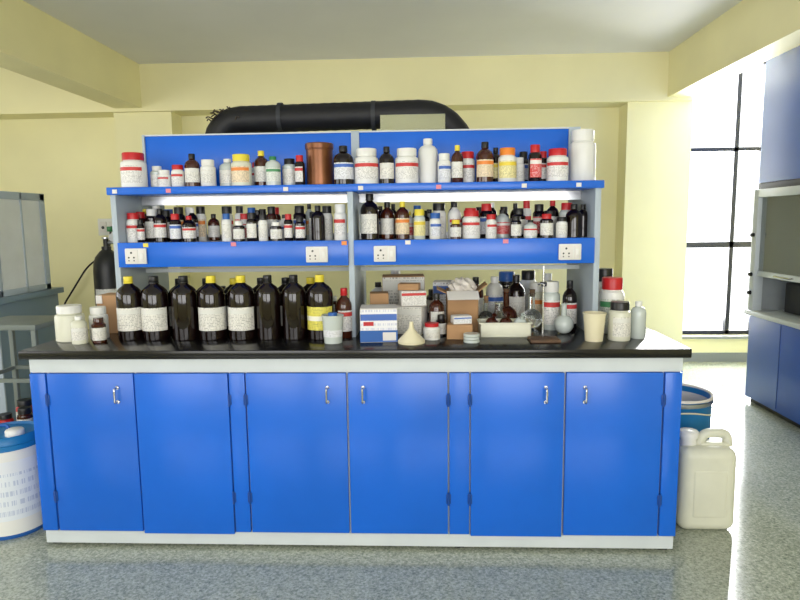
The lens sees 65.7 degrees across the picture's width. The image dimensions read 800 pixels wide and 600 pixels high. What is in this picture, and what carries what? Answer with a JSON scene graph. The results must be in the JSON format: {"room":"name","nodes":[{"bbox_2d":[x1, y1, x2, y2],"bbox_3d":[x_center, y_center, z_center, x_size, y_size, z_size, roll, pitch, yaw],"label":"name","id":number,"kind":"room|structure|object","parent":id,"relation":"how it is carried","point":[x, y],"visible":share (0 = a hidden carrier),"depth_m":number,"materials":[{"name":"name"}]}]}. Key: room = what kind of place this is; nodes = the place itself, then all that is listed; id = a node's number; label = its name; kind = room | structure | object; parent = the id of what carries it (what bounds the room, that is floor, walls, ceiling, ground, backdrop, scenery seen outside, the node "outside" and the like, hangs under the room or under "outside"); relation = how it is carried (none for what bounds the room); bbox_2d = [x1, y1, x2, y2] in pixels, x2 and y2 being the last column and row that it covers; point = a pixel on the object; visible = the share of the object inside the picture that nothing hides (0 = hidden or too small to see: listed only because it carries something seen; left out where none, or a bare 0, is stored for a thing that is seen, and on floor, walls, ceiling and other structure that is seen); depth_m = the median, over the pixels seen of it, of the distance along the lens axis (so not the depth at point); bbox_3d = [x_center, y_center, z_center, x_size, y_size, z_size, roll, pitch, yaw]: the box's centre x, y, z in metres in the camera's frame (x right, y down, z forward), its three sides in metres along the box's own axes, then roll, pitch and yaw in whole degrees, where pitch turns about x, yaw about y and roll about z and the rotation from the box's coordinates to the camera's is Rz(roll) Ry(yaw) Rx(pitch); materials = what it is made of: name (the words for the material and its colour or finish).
{"room":"laboratory","nodes":[
{"label":"laboratory","id":0,"kind":"room"},
{"bbox_2d":[0,100,747,352],"bbox_3d":[-0.743,-0.803,6.175,9.300,2.930,0.400,0,7,2],"label":"wall","id":1,"kind":"structure","parent":0,"point":[643,149],"depth_m":6.11,"materials":[{"name":"paint"}]},
{"bbox_2d":[64,219,112,303],"bbox_3d":[-2.983,-0.303,6.306,1.095,1.362,0.270,2,8,18],"label":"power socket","id":2,"kind":"object","parent":1,"relation":"attached to","point":[104,225],"depth_m":6.28,"materials":[{"name":"white plastic"}]},
{"bbox_2d":[205,99,468,133],"bbox_3d":[-0.282,-1.054,4.736,1.748,0.496,2.352,0,7,2],"label":"duct","id":3,"kind":"object","parent":1,"relation":"attached to","point":[365,115],"visible":0.38,"depth_m":3.59,"materials":[{"name":"black plastic"}]},
{"bbox_2d":[683,353,746,361],"bbox_3d":[3.252,0.574,6.222,1.040,0.090,0.015,0,7,2],"label":"baseboard","id":4,"kind":"structure","parent":1,"relation":"attached to","point":[696,357],"depth_m":6.22,"materials":[{"name":"grey stone"}]},
{"bbox_2d":[682,335,747,338],"bbox_3d":[3.229,0.367,6.184,0.980,0.030,0.080,0,7,2],"label":"trim","id":5,"kind":"structure","parent":1,"relation":"attached to","point":[683,336],"depth_m":6.15,"materials":[{"name":"grey stone"}]},
{"bbox_2d":[682,62,765,334],"bbox_3d":[3.209,-0.977,6.091,0.935,2.660,0.050,0,7,2],"label":"window","id":6,"kind":"structure","parent":1,"relation":"in","point":[735,149],"depth_m":6.08,"materials":[{"name":"black metal"}]},
{"bbox_2d":[23,0,741,63],"bbox_3d":[-0.942,-1.778,1.722,9.300,0.120,9.000,0,7,2],"label":"ceiling","id":7,"kind":"structure","parent":0,"point":[142,31],"depth_m":4.78,"materials":[{"name":"paint"}]},
{"bbox_2d":[0,0,141,108],"bbox_3d":[-2.754,-1.489,1.684,0.260,0.400,8.400,0,7,2],"label":"ceiling beam","id":8,"kind":"structure","parent":7,"relation":"attached to","point":[34,44],"depth_m":4.65,"materials":[{"name":"yellow paint"}]},
{"bbox_2d":[0,51,692,119],"bbox_3d":[-1.292,-2.027,5.943,7.940,0.430,0.300,0,7,2],"label":"ceiling beam","id":9,"kind":"structure","parent":7,"relation":"attached to","point":[586,80],"depth_m":5.75,"materials":[{"name":"yellow paint"}]},
{"bbox_2d":[668,0,799,96],"bbox_3d":[2.366,-1.523,1.462,0.210,0.400,8.400,0,7,2],"label":"ceiling beam","id":10,"kind":"structure","parent":7,"relation":"attached to","point":[751,33],"depth_m":4.47,"materials":[{"name":"yellow paint"}]},
{"bbox_2d":[0,362,799,599],"bbox_3d":[-0.905,1.238,2.102,9.300,0.100,9.000,0,7,2],"label":"floor","id":11,"kind":"structure","parent":0,"point":[757,557],"depth_m":2.60,"materials":[{"name":"stone"}]},
{"bbox_2d":[0,421,42,540],"bbox_3d":[-1.857,0.836,2.959,0.308,0.508,0.308,0,7,2],"label":"container","id":12,"kind":"object","parent":11,"relation":"on","point":[20,501],"visible":0.73,"depth_m":2.86,"materials":[{"name":"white plastic"}]},
{"bbox_2d":[0,315,54,422],"bbox_3d":[-2.100,0.565,3.505,0.380,0.915,0.350,0,7,2],"label":"table","id":13,"kind":"object","parent":11,"relation":"on","point":[33,323],"visible":0.46,"depth_m":3.44,"materials":[{"name":"grey paint"}]},
{"bbox_2d":[0,287,63,420],"bbox_3d":[-3.516,0.443,4.354,2.000,0.980,0.755,0,7,2],"label":"bench","id":14,"kind":"object","parent":11,"relation":"on","point":[42,302],"visible":0.44,"depth_m":4.18,"materials":[{"name":"grey metal"}]},
{"bbox_2d":[0,191,50,296],"bbox_3d":[-2.944,-0.382,4.200,0.768,0.680,0.606,0,7,2],"label":"chamber","id":15,"kind":"object","parent":14,"relation":"on","point":[24,254],"visible":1,"depth_m":4.21,"materials":[{"name":"clear glass"}]},
{"bbox_2d":[93,233,116,305],"bbox_3d":[-2.255,0.168,4.848,0.210,1.372,0.211,0,7,2],"label":"gas cylinder","id":16,"kind":"object","parent":11,"relation":"on","point":[104,276],"visible":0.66,"depth_m":4.72,"materials":[{"name":"black metal"}]},
{"bbox_2d":[18,304,691,549],"bbox_3d":[-0.188,0.570,3.340,2.840,0.900,1.416,0,7,2],"label":"lab bench","id":17,"kind":"object","parent":11,"relation":"on","point":[573,442],"visible":0.99,"depth_m":2.67,"materials":[{"name":"blue laminate"}]},
{"bbox_2d":[54,304,84,342],"bbox_3d":[-1.540,0.106,2.893,0.128,0.165,0.128,0,7,2],"label":"plastic bottle","id":18,"kind":"object","parent":17,"relation":"on","point":[65,313],"visible":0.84,"depth_m":2.84,"materials":[{"name":"white plastic"}]},
{"bbox_2d":[71,316,88,344],"bbox_3d":[-1.455,0.135,2.813,0.068,0.125,0.068,0,7,2],"label":"bottle","id":19,"kind":"object","parent":17,"relation":"on","point":[79,329],"visible":1,"depth_m":2.79,"materials":[{"name":"white plastic"}]},
{"bbox_2d":[91,317,106,343],"bbox_3d":[-1.374,0.137,2.830,0.060,0.115,0.060,0,7,2],"label":"bottle","id":20,"kind":"object","parent":17,"relation":"on","point":[99,335],"visible":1,"depth_m":2.81,"materials":[{"name":"orange glass"}]},
{"bbox_2d":[89,306,109,338],"bbox_3d":[-1.428,0.106,2.939,0.084,0.150,0.084,0,7,2],"label":"jar","id":21,"kind":"object","parent":17,"relation":"on","point":[95,311],"visible":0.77,"depth_m":2.91,"materials":[{"name":"white plastic"}]},
{"bbox_2d":[96,292,117,332],"bbox_3d":[-1.430,0.064,3.118,0.120,0.190,0.135,0,7,2],"label":"cardboard box","id":22,"kind":"object","parent":17,"relation":"on","point":[108,300],"visible":0.44,"depth_m":3.05,"materials":[{"name":"brown cardboard"}]},
{"bbox_2d":[116,276,142,340],"bbox_3d":[-1.260,0.037,2.893,0.115,0.295,0.115,0,7,2],"label":"bottle","id":23,"kind":"object","parent":17,"relation":"on","point":[128,304],"visible":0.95,"depth_m":2.85,"materials":[{"name":"brown glass"}]},
{"bbox_2d":[140,276,170,340],"bbox_3d":[-1.140,0.036,2.888,0.124,0.295,0.124,0,7,2],"label":"bottle","id":24,"kind":"object","parent":17,"relation":"on","point":[154,298],"visible":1,"depth_m":2.84,"materials":[{"name":"brown glass"}]},
{"bbox_2d":[170,276,199,340],"bbox_3d":[-1.001,0.035,2.882,0.119,0.295,0.119,0,7,2],"label":"bottle","id":25,"kind":"object","parent":17,"relation":"on","point":[183,297],"visible":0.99,"depth_m":2.84,"materials":[{"name":"brown glass"}]},
{"bbox_2d":[197,275,226,340],"bbox_3d":[-0.871,0.034,2.876,0.124,0.295,0.124,0,7,2],"label":"bottle","id":26,"kind":"object","parent":17,"relation":"on","point":[211,296],"visible":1,"depth_m":2.83,"materials":[{"name":"brown glass"}]},
{"bbox_2d":[224,278,235,334],"bbox_3d":[-0.805,0.028,3.023,0.112,0.270,0.113,0,7,2],"label":"bottle","id":27,"kind":"object","parent":17,"relation":"on","point":[232,281],"visible":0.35,"depth_m":2.98,"materials":[{"name":"brown glass"}]},
{"bbox_2d":[227,275,256,340],"bbox_3d":[-0.733,0.034,2.870,0.124,0.295,0.124,0,7,2],"label":"bottle","id":28,"kind":"object","parent":17,"relation":"on","point":[241,296],"visible":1,"depth_m":2.83,"materials":[{"name":"brown glass"}]},
{"bbox_2d":[256,275,281,340],"bbox_3d":[-0.608,0.033,2.865,0.110,0.295,0.110,0,7,2],"label":"bottle","id":29,"kind":"object","parent":17,"relation":"on","point":[268,308],"visible":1,"depth_m":2.83,"materials":[{"name":"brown glass"}]},
{"bbox_2d":[278,277,288,334],"bbox_3d":[-0.552,0.026,3.013,0.112,0.270,0.112,0,7,2],"label":"bottle","id":30,"kind":"object","parent":17,"relation":"on","point":[285,280],"visible":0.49,"depth_m":2.97,"materials":[{"name":"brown glass"}]},
{"bbox_2d":[282,275,306,339],"bbox_3d":[-0.488,0.032,2.860,0.110,0.295,0.110,0,7,2],"label":"bottle","id":31,"kind":"object","parent":17,"relation":"on","point":[294,314],"visible":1,"depth_m":2.82,"materials":[{"name":"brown glass"}]},
{"bbox_2d":[307,274,332,339],"bbox_3d":[-0.367,0.031,2.854,0.119,0.295,0.120,0,7,2],"label":"bottle","id":32,"kind":"object","parent":17,"relation":"on","point":[319,294],"visible":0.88,"depth_m":2.81,"materials":[{"name":"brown glass"}]},
{"bbox_2d":[321,312,343,343],"bbox_3d":[-0.299,0.122,2.762,0.100,0.135,0.100,0,7,2],"label":"beaker","id":33,"kind":"object","parent":17,"relation":"on","point":[332,321],"visible":1,"depth_m":2.73,"materials":[{"name":"grey plastic"}]},
{"bbox_2d":[336,288,351,337],"bbox_3d":[-0.259,0.059,2.883,0.076,0.230,0.076,0,7,2],"label":"bottle","id":34,"kind":"object","parent":17,"relation":"on","point":[343,304],"visible":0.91,"depth_m":2.86,"materials":[{"name":"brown glass"}]},
{"bbox_2d":[106,127,604,336],"bbox_3d":[-0.206,-0.342,3.092,2.253,0.972,0.566,0,7,2],"label":"shelf rack","id":35,"kind":"object","parent":17,"relation":"on","point":[165,151],"visible":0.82,"depth_m":2.96,"materials":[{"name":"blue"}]},
{"bbox_2d":[120,152,147,186],"bbox_3d":[-1.246,-0.605,2.902,0.116,0.161,0.116,0,7,2],"label":"jar","id":36,"kind":"object","parent":35,"relation":"on","point":[133,168],"visible":0.84,"depth_m":2.86,"materials":[{"name":"white plastic"}]},
{"bbox_2d":[125,248,146,263],"bbox_3d":[-1.218,-0.201,2.857,0.100,0.072,0.020,0,7,2],"label":"power socket","id":37,"kind":"object","parent":35,"relation":"attached to","point":[132,255],"visible":1,"depth_m":2.85,"materials":[{"name":"white plastic"}]},
{"bbox_2d":[150,166,161,186],"bbox_3d":[-1.160,-0.585,2.961,0.060,0.104,0.060,0,7,2],"label":"bottle","id":38,"kind":"object","parent":35,"relation":"on","point":[154,173],"visible":0.57,"depth_m":2.94,"materials":[{"name":"grey plastic"}]},
{"bbox_2d":[157,170,171,186],"bbox_3d":[-1.102,-0.566,2.901,0.060,0.080,0.060,0,7,2],"label":"jar","id":39,"kind":"object","parent":35,"relation":"on","point":[164,177],"visible":0.81,"depth_m":2.88,"materials":[{"name":"white plastic"}]},
{"bbox_2d":[171,165,184,186],"bbox_3d":[-1.037,-0.578,2.897,0.060,0.102,0.060,0,7,2],"label":"jar","id":40,"kind":"object","parent":35,"relation":"on","point":[177,173],"visible":0.84,"depth_m":2.87,"materials":[{"name":"white plastic"}]},
{"bbox_2d":[184,154,200,185],"bbox_3d":[-0.968,-0.603,2.890,0.070,0.153,0.070,0,7,2],"label":"bottle","id":41,"kind":"object","parent":35,"relation":"on","point":[191,166],"visible":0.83,"depth_m":2.87,"materials":[{"name":"brown glass"}]},
{"bbox_2d":[200,159,215,185],"bbox_3d":[-0.894,-0.589,2.889,0.070,0.124,0.070,0,7,2],"label":"jar","id":42,"kind":"object","parent":35,"relation":"on","point":[207,169],"visible":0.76,"depth_m":2.86,"materials":[{"name":"white plastic"}]},
{"bbox_2d":[219,159,231,185],"bbox_3d":[-0.817,-0.602,2.945,0.079,0.132,0.079,0,7,2],"label":"bottle","id":43,"kind":"object","parent":35,"relation":"in","point":[225,167],"visible":0.77,"depth_m":2.91,"materials":[{"name":"grey plastic"}]},
{"bbox_2d":[231,154,251,185],"bbox_3d":[-0.737,-0.601,2.881,0.093,0.145,0.093,0,7,2],"label":"jar","id":44,"kind":"object","parent":35,"relation":"on","point":[241,168],"visible":0.84,"depth_m":2.84,"materials":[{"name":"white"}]},
{"bbox_2d":[254,151,267,184],"bbox_3d":[-0.656,-0.620,2.936,0.070,0.167,0.070,0,7,2],"label":"bottle","id":45,"kind":"object","parent":35,"relation":"on","point":[259,163],"visible":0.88,"depth_m":2.91,"materials":[{"name":"brown glass"}]},
{"bbox_2d":[265,156,280,184],"bbox_3d":[-0.588,-0.597,2.875,0.070,0.134,0.070,0,7,2],"label":"bottle","id":46,"kind":"object","parent":35,"relation":"in","point":[272,167],"visible":0.84,"depth_m":2.85,"materials":[{"name":"grey plastic"}]},
{"bbox_2d":[282,158,294,184],"bbox_3d":[-0.521,-0.602,2.932,0.070,0.129,0.070,0,7,2],"label":"bottle","id":47,"kind":"object","parent":35,"relation":"on","point":[288,169],"visible":0.68,"depth_m":2.90,"materials":[{"name":"grey plastic"}]},
{"bbox_2d":[295,155,304,184],"bbox_3d":[-0.464,-0.599,2.869,0.046,0.137,0.047,0,7,2],"label":"bottle","id":48,"kind":"object","parent":35,"relation":"on","point":[299,164],"visible":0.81,"depth_m":2.85,"materials":[{"name":"orange glass"}]},
{"bbox_2d":[306,246,327,261],"bbox_3d":[-0.379,-0.207,2.820,0.100,0.072,0.020,0,7,2],"label":"power socket","id":49,"kind":"object","parent":35,"relation":"attached to","point":[318,253],"visible":1,"depth_m":2.82,"materials":[{"name":"white plastic"}]},
{"bbox_2d":[305,142,333,184],"bbox_3d":[-0.378,-0.636,2.922,0.134,0.196,0.134,0,7,2],"label":"tin","id":50,"kind":"object","parent":35,"relation":"on","point":[319,155],"visible":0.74,"depth_m":2.87,"materials":[{"name":"brown metal"}]},
{"bbox_2d":[333,145,353,183],"bbox_3d":[-0.260,-0.620,2.858,0.093,0.176,0.093,0,7,2],"label":"bottle","id":51,"kind":"object","parent":35,"relation":"on","point":[343,165],"visible":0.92,"depth_m":2.82,"materials":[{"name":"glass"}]},
{"bbox_2d":[354,148,378,183],"bbox_3d":[-0.154,-0.613,2.854,0.111,0.161,0.112,0,7,2],"label":"jar","id":52,"kind":"object","parent":35,"relation":"on","point":[366,163],"visible":0.83,"depth_m":2.81,"materials":[{"name":"white plastic"}]},
{"bbox_2d":[374,246,395,261],"bbox_3d":[-0.069,-0.209,2.807,0.100,0.072,0.020,0,7,2],"label":"power socket","id":53,"kind":"object","parent":35,"relation":"attached to","point":[381,253],"visible":1,"depth_m":2.80,"materials":[{"name":"white plastic"}]},
{"bbox_2d":[379,146,393,182],"bbox_3d":[-0.061,-0.618,2.850,0.070,0.170,0.070,0,7,2],"label":"bottle","id":54,"kind":"object","parent":35,"relation":"on","point":[386,160],"visible":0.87,"depth_m":2.83,"materials":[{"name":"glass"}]},
{"bbox_2d":[395,148,418,182],"bbox_3d":[0.031,-0.613,2.847,0.107,0.159,0.107,0,7,2],"label":"jar","id":55,"kind":"object","parent":35,"relation":"on","point":[406,162],"visible":0.84,"depth_m":2.80,"materials":[{"name":"white plastic"}]},
{"bbox_2d":[380,114,444,130],"bbox_3d":[0.064,-0.739,3.075,0.320,0.352,0.006,0,7,2],"label":"sheet","id":56,"kind":"object","parent":35,"relation":"on","point":[405,121],"visible":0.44,"depth_m":3.06,"materials":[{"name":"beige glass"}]},
{"bbox_2d":[418,138,437,182],"bbox_3d":[0.131,-0.646,2.899,0.093,0.209,0.093,0,7,2],"label":"bottle","id":57,"kind":"object","parent":35,"relation":"in","point":[427,153],"visible":0.84,"depth_m":2.87,"materials":[{"name":"white plastic"}]},
{"bbox_2d":[438,153,450,182],"bbox_3d":[0.203,-0.602,2.841,0.060,0.134,0.060,0,7,2],"label":"jar","id":58,"kind":"object","parent":35,"relation":"on","point":[444,165],"visible":0.83,"depth_m":2.82,"materials":[{"name":"white plastic"}]},
{"bbox_2d":[451,145,462,181],"bbox_3d":[0.262,-0.620,2.836,0.056,0.170,0.056,0,7,2],"label":"bottle","id":59,"kind":"object","parent":35,"relation":"on","point":[457,157],"visible":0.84,"depth_m":2.82,"materials":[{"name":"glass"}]},
{"bbox_2d":[461,151,474,181],"bbox_3d":[0.316,-0.616,2.895,0.070,0.146,0.070,0,7,2],"label":"jar","id":60,"kind":"object","parent":35,"relation":"on","point":[468,156],"visible":0.66,"depth_m":2.87,"materials":[{"name":"white plastic"}]},
{"bbox_2d":[476,142,493,181],"bbox_3d":[0.387,-0.627,2.830,0.079,0.183,0.079,0,7,2],"label":"bottle","id":61,"kind":"object","parent":35,"relation":"on","point":[484,157],"visible":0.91,"depth_m":2.80,"materials":[{"name":"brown glass"}]},
{"bbox_2d":[493,147,499,181],"bbox_3d":[0.445,-0.625,2.888,0.056,0.164,0.056,0,7,2],"label":"bottle","id":62,"kind":"object","parent":35,"relation":"on","point":[496,155],"visible":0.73,"depth_m":2.87,"materials":[{"name":"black glass"}]},
{"bbox_2d":[498,147,516,181],"bbox_3d":[0.489,-0.614,2.827,0.084,0.154,0.084,0,7,2],"label":"jar","id":63,"kind":"object","parent":35,"relation":"on","point":[507,161],"visible":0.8,"depth_m":2.79,"materials":[{"name":"white"}]},
{"bbox_2d":[516,157,524,180],"bbox_3d":[0.552,-0.603,2.886,0.056,0.116,0.056,0,7,2],"label":"jar","id":64,"kind":"object","parent":35,"relation":"on","point":[520,160],"visible":0.48,"depth_m":2.86,"materials":[{"name":"white plastic"}]},
{"bbox_2d":[528,144,541,180],"bbox_3d":[0.614,-0.621,2.821,0.060,0.166,0.060,0,7,2],"label":"bottle","id":65,"kind":"object","parent":35,"relation":"on","point":[535,157],"visible":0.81,"depth_m":2.80,"materials":[{"name":"red glass"}]},
{"bbox_2d":[540,151,546,180],"bbox_3d":[0.663,-0.617,2.880,0.051,0.142,0.051,0,7,2],"label":"bottle","id":66,"kind":"object","parent":35,"relation":"on","point":[543,153],"visible":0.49,"depth_m":2.86,"materials":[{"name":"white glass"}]},
{"bbox_2d":[546,148,568,180],"bbox_3d":[0.716,-0.611,2.818,0.097,0.146,0.098,0,7,2],"label":"jar","id":67,"kind":"object","parent":35,"relation":"on","point":[557,166],"visible":0.85,"depth_m":2.78,"materials":[{"name":"white plastic"}]},
{"bbox_2d":[558,244,580,259],"bbox_3d":[0.760,-0.215,2.771,0.100,0.072,0.020,0,7,2],"label":"power socket","id":68,"kind":"object","parent":35,"relation":"attached to","point":[566,251],"visible":1,"depth_m":2.77,"materials":[{"name":"white plastic"}]},
{"bbox_2d":[568,129,595,180],"bbox_3d":[0.843,-0.664,2.866,0.120,0.235,0.120,0,7,2],"label":"jar","id":69,"kind":"object","parent":35,"relation":"on","point":[582,149],"visible":0.8,"depth_m":2.82,"materials":[{"name":"white plastic"}]},
{"bbox_2d":[360,304,397,342],"bbox_3d":[-0.096,0.104,2.821,0.167,0.152,0.153,-1,7,-1],"label":"carton","id":70,"kind":"object","parent":17,"relation":"on","point":[378,322],"visible":1,"depth_m":2.75,"materials":[{"name":"white"}]},
{"bbox_2d":[370,291,388,303],"bbox_3d":[-0.101,0.058,3.028,0.090,0.192,0.100,-1,7,-2],"label":"cardboard box","id":71,"kind":"object","parent":17,"relation":"on","point":[376,297],"visible":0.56,"depth_m":2.97,"materials":[{"name":"brown cardboard"}]},
{"bbox_2d":[382,274,424,304],"bbox_3d":[0.018,-0.006,3.287,0.220,0.252,0.151,-1,7,-1],"label":"cardboard box","id":72,"kind":"object","parent":17,"relation":"on","point":[390,282],"visible":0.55,"depth_m":3.20,"materials":[{"name":"white cardboard"}]},
{"bbox_2d":[398,321,424,345],"bbox_3d":[0.050,0.142,2.730,0.120,0.095,0.120,0,7,2],"label":"funnel","id":73,"kind":"object","parent":17,"relation":"on","point":[411,337],"visible":1,"depth_m":2.70,"materials":[{"name":"beige plastic"}]},
{"bbox_2d":[397,304,427,334],"bbox_3d":[0.051,0.090,2.995,0.140,0.132,0.121,1,7,16],"label":"carton","id":74,"kind":"object","parent":17,"relation":"on","point":[418,315],"visible":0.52,"depth_m":2.94,"materials":[{"name":"white cardboard"}]},
{"bbox_2d":[399,289,425,305],"bbox_3d":[0.060,-0.012,2.982,0.120,0.072,0.091,-2,7,-7],"label":"carton","id":75,"kind":"object","parent":74,"relation":"on","point":[406,297],"visible":0.91,"depth_m":2.94,"materials":[{"name":"white cardboard"}]},
{"bbox_2d":[398,282,420,289],"bbox_3d":[0.044,-0.065,2.976,0.100,0.032,0.070,1,7,10],"label":"carton","id":76,"kind":"object","parent":75,"relation":"on","point":[402,285],"visible":1,"depth_m":2.94,"materials":[{"name":"cardboard"}]},
{"bbox_2d":[423,322,439,340],"bbox_3d":[0.144,0.140,2.816,0.076,0.075,0.076,0,7,2],"label":"jar","id":77,"kind":"object","parent":17,"relation":"on","point":[431,330],"visible":0.97,"depth_m":2.79,"materials":[{"name":"white plastic"}]},
{"bbox_2d":[429,293,443,321],"bbox_3d":[0.175,0.063,2.966,0.072,0.190,0.072,0,7,2],"label":"bottle","id":78,"kind":"object","parent":17,"relation":"on","point":[436,307],"visible":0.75,"depth_m":2.94,"materials":[{"name":"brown glass"}]},
{"bbox_2d":[436,314,445,336],"bbox_3d":[0.192,0.118,2.892,0.048,0.100,0.048,0,7,2],"label":"bottle","id":79,"kind":"object","parent":17,"relation":"on","point":[441,320],"visible":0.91,"depth_m":2.87,"materials":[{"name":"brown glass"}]},
{"bbox_2d":[433,280,451,319],"bbox_3d":[0.257,0.009,3.259,0.160,0.222,0.121,0,7,7],"label":"carton","id":80,"kind":"object","parent":17,"relation":"on","point":[443,284],"visible":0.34,"depth_m":3.20,"materials":[{"name":"white cardboard"}]},
{"bbox_2d":[447,322,472,338],"bbox_3d":[0.275,0.140,2.841,0.115,0.066,0.090,0,7,8],"label":"cardboard box","id":81,"kind":"object","parent":17,"relation":"on","point":[454,331],"visible":0.77,"depth_m":2.80,"materials":[{"name":"brown cardboard"}]},
{"bbox_2d":[451,314,471,323],"bbox_3d":[0.280,0.088,2.839,0.085,0.036,0.061,-2,7,-9],"label":"carton","id":82,"kind":"object","parent":81,"relation":"on","point":[459,318],"visible":1,"depth_m":2.81,"materials":[{"name":"white cardboard"}]},
{"bbox_2d":[436,277,487,331],"bbox_3d":[0.300,0.021,3.006,0.242,0.260,0.201,0,7,2],"label":"open cardboard box","id":83,"kind":"object","parent":17,"relation":"on","point":[462,295],"visible":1,"depth_m":2.97,"materials":[{"name":"brown cardboard"}]},
{"bbox_2d":[463,332,479,343],"bbox_3d":[0.316,0.166,2.736,0.072,0.040,0.072,0,7,2],"label":"dishes","id":84,"kind":"object","parent":17,"relation":"on","point":[468,337],"visible":1,"depth_m":2.71,"materials":[{"name":"grey"}]},
{"bbox_2d":[473,277,483,314],"bbox_3d":[0.397,-0.001,3.252,0.080,0.240,0.080,0,7,2],"label":"bottle","id":85,"kind":"object","parent":17,"relation":"on","point":[475,279],"visible":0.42,"depth_m":3.22,"materials":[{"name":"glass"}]},
{"bbox_2d":[478,296,491,318],"bbox_3d":[0.431,0.058,3.106,0.084,0.159,0.084,0,7,2],"label":"flask","id":86,"kind":"object","parent":17,"relation":"on","point":[484,314],"visible":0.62,"depth_m":3.09,"materials":[{"name":"clear glass"}]},
{"bbox_2d":[486,276,502,313],"bbox_3d":[0.498,-0.004,3.267,0.090,0.240,0.090,0,7,2],"label":"bottle","id":87,"kind":"object","parent":17,"relation":"on","point":[494,290],"visible":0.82,"depth_m":3.23,"materials":[{"name":"white plastic"}]},
{"bbox_2d":[477,313,532,337],"bbox_3d":[0.481,0.110,2.869,0.242,0.114,0.132,0,7,2],"label":"plastic tray","id":88,"kind":"object","parent":17,"relation":"on","point":[492,327],"visible":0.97,"depth_m":2.81,"materials":[{"name":"white plastic"}]},
{"bbox_2d":[503,288,516,317],"bbox_3d":[0.531,0.040,3.100,0.110,0.195,0.110,0,7,2],"label":"flask","id":89,"kind":"object","parent":17,"relation":"on","point":[506,308],"visible":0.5,"depth_m":3.08,"materials":[{"name":"orange glass"}]},
{"bbox_2d":[509,275,524,317],"bbox_3d":[0.607,-0.007,3.242,0.090,0.250,0.090,0,7,2],"label":"bottle","id":90,"kind":"object","parent":17,"relation":"on","point":[517,291],"visible":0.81,"depth_m":3.21,"materials":[{"name":"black glass"}]},
{"bbox_2d":[524,289,541,328],"bbox_3d":[0.649,0.045,3.045,0.100,0.195,0.100,0,7,2],"label":"flask","id":91,"kind":"object","parent":17,"relation":"on","point":[532,314],"visible":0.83,"depth_m":3.02,"materials":[{"name":"clear glass"}]},
{"bbox_2d":[528,282,542,314],"bbox_3d":[0.717,0.012,3.240,0.090,0.210,0.090,0,7,2],"label":"jar","id":92,"kind":"object","parent":17,"relation":"on","point":[533,285],"visible":0.36,"depth_m":3.20,"materials":[{"name":"white plastic"}]},
{"bbox_2d":[527,266,560,342],"bbox_3d":[0.634,0.018,2.719,0.130,0.330,0.111,0,7,2],"label":"stand","id":93,"kind":"object","parent":17,"relation":"on","point":[533,339],"visible":1,"depth_m":2.73,"materials":[{"name":"brown metal"}]},
{"bbox_2d":[544,281,559,329],"bbox_3d":[0.738,0.026,3.029,0.084,0.235,0.084,0,7,2],"label":"bottle","id":94,"kind":"object","parent":17,"relation":"on","point":[551,295],"visible":0.88,"depth_m":2.99,"materials":[{"name":"white plastic"}]},
{"bbox_2d":[554,303,573,333],"bbox_3d":[0.768,0.087,2.904,0.090,0.143,0.090,0,7,2],"label":"flask","id":95,"kind":"object","parent":17,"relation":"on","point":[563,323],"visible":1,"depth_m":2.88,"materials":[{"name":"grey glass"}]},
{"bbox_2d":[562,280,576,330],"bbox_3d":[0.822,0.025,3.005,0.068,0.240,0.068,0,7,2],"label":"bottle","id":96,"kind":"object","parent":17,"relation":"on","point":[569,296],"visible":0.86,"depth_m":2.98,"materials":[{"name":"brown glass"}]},
{"bbox_2d":[582,311,606,341],"bbox_3d":[0.856,0.117,2.733,0.102,0.125,0.102,0,7,2],"label":"plastic cup","id":97,"kind":"object","parent":17,"relation":"on","point":[594,321],"visible":1,"depth_m":2.70,"materials":[{"name":"beige plastic"}]},
{"bbox_2d":[598,268,612,310],"bbox_3d":[1.011,-0.012,3.083,0.101,0.290,0.100,0,7,2],"label":"bottle","id":98,"kind":"object","parent":17,"relation":"on","point":[603,272],"visible":0.23,"depth_m":3.04,"materials":[{"name":"white"}]},
{"bbox_2d":[599,277,623,333],"bbox_3d":[0.999,0.023,2.926,0.112,0.260,0.113,0,7,2],"label":"jar","id":99,"kind":"object","parent":17,"relation":"on","point":[612,287],"visible":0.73,"depth_m":2.88,"materials":[{"name":"white plastic"}]},
{"bbox_2d":[607,301,630,340],"bbox_3d":[0.972,0.091,2.744,0.096,0.170,0.096,0,7,2],"label":"jar","id":100,"kind":"object","parent":17,"relation":"on","point":[619,315],"visible":1,"depth_m":2.71,"materials":[{"name":"white plastic"}]},
{"bbox_2d":[630,301,645,338],"bbox_3d":[1.068,0.088,2.780,0.066,0.165,0.066,0,7,2],"label":"bottle","id":101,"kind":"object","parent":17,"relation":"on","point":[638,313],"visible":0.98,"depth_m":2.76,"materials":[{"name":"grey plastic"}]},
{"bbox_2d":[680,383,714,438],"bbox_3d":[1.425,0.742,3.261,0.396,0.540,0.396,0,7,2],"label":"drum","id":102,"kind":"object","parent":11,"relation":"on","point":[696,402],"visible":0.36,"depth_m":3.08,"materials":[{"name":"blue plastic"}]},
{"bbox_2d":[676,427,735,529],"bbox_3d":[1.413,0.826,2.898,0.258,0.464,0.183,0,7,2],"label":"jerrycan","id":103,"kind":"object","parent":11,"relation":"on","point":[706,467],"visible":0.89,"depth_m":2.82,"materials":[{"name":"white plastic"}]},
{"bbox_2d":[744,45,799,427],"bbox_3d":[3.136,-0.552,3.843,1.012,2.920,1.760,0,7,2],"label":"storage cabinet","id":104,"kind":"object","parent":11,"relation":"on","point":[773,308],"visible":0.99,"depth_m":4.47,"materials":[{"name":"metal"}]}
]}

